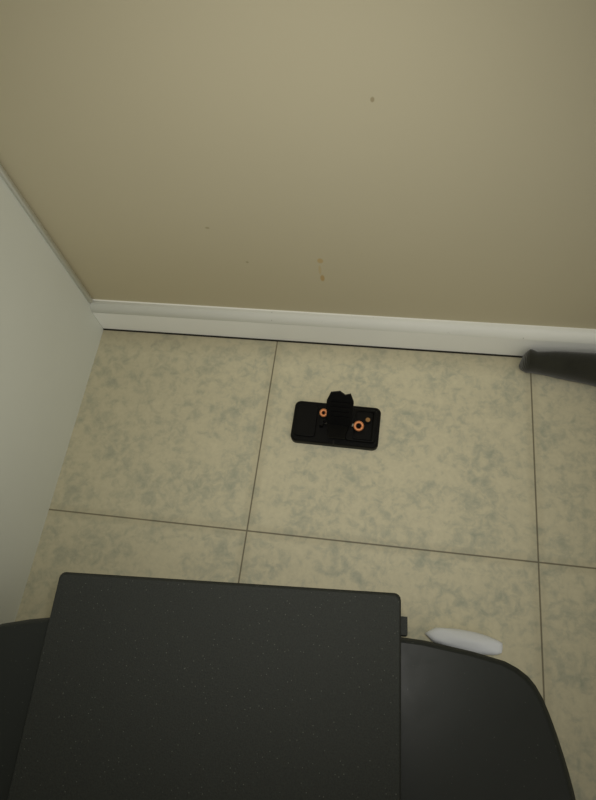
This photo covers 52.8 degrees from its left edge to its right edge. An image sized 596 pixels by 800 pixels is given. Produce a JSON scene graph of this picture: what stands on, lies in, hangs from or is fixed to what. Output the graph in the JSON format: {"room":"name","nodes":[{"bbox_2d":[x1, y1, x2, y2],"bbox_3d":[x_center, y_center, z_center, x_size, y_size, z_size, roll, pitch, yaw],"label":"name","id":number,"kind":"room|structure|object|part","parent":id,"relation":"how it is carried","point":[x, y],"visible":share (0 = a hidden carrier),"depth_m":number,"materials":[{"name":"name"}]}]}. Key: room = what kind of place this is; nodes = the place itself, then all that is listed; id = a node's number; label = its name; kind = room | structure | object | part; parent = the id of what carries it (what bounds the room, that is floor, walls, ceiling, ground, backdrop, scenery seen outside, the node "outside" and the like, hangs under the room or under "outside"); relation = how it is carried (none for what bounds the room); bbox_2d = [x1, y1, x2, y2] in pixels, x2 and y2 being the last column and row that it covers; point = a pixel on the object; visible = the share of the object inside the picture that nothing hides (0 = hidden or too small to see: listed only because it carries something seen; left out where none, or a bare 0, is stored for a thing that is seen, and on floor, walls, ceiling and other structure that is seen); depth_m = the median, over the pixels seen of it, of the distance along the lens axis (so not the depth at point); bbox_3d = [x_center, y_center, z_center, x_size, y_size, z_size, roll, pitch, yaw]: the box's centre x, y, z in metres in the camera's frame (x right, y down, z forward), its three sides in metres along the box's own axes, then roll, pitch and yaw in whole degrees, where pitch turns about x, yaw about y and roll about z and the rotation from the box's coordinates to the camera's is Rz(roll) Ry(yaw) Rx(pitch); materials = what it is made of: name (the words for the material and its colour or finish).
{"room":"office","nodes":[
{"label":"office","id":0,"kind":"room"},
{"bbox_2d":[0,176,102,623],"bbox_3d":[-0.583,0.654,-0.845,0.120,2.450,2.800,4,65,7],"label":"wall","id":1,"kind":"structure","parent":0,"point":[50,334],"depth_m":0.63,"materials":[{"name":"white paint"}]},
{"bbox_2d":[0,164,92,302],"bbox_3d":[-0.352,-0.621,-0.321,0.004,2.347,0.006,4,65,7],"label":"trim","id":2,"kind":"structure","parent":1,"relation":"attached to","point":[3,174],"depth_m":0.62,"materials":[{"name":"white paint"}]},
{"bbox_2d":[0,0,595,328],"bbox_3d":[0.944,-0.556,-0.413,2.840,2.450,0.120,4,65,7],"label":"wall","id":3,"kind":"structure","parent":0,"point":[421,159],"depth_m":0.49,"materials":[{"name":"beige paint"}]},
{"bbox_2d":[90,299,595,357],"bbox_3d":[1.031,-0.007,0.595,2.600,0.051,0.013,4,65,7],"label":"baseboard","id":4,"kind":"structure","parent":3,"relation":"attached to","point":[399,333],"depth_m":0.71,"materials":[{"name":"white paint"}]},
{"bbox_2d":[15,330,595,799],"bbox_3d":[0.861,1.271,0.062,2.600,0.050,2.800,4,65,7],"label":"floor","id":5,"kind":"structure","parent":0,"point":[474,504],"depth_m":0.67,"materials":[{"name":"tile"}]},
{"bbox_2d":[0,572,575,799],"bbox_3d":[-0.054,0.404,0.433,0.503,0.172,0.502,2,65,6],"label":"printer","id":6,"kind":"object","parent":5,"relation":"on","point":[131,687],"visible":1,"depth_m":0.43,"materials":[{"name":"black plastic"}]},
{"bbox_3d":[-0.071,0.340,0.382,0.269,0.022,0.432,2,65,6],"label":"scanner lid","id":7,"kind":"part","parent":6,"relation":"part of","materials":[{"name":"black plastic"}]},
{"bbox_2d":[291,391,380,450],"bbox_3d":[0.042,0.021,0.674,0.100,0.048,0.050,5,65,8],"label":"trap","id":8,"kind":"object","parent":5,"relation":"on","point":[337,422],"visible":1,"depth_m":0.68,"materials":[{"name":"black plastic"}]},
{"bbox_2d":[425,627,502,654],"bbox_3d":[0.159,0.232,0.577,0.073,0.025,0.020,8,66,9],"label":"crumpled paper","id":9,"kind":"object","parent":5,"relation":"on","point":[476,642],"visible":0.92,"depth_m":0.57,"materials":[{"name":"white paper"}]},
{"bbox_2d":[519,349,595,386],"bbox_3d":[0.436,0.028,0.642,0.157,0.035,0.378,-40,68,-13],"label":"sock","id":10,"kind":"object","parent":5,"relation":"on","point":[579,367],"visible":1,"depth_m":0.68,"materials":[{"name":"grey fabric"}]}
]}

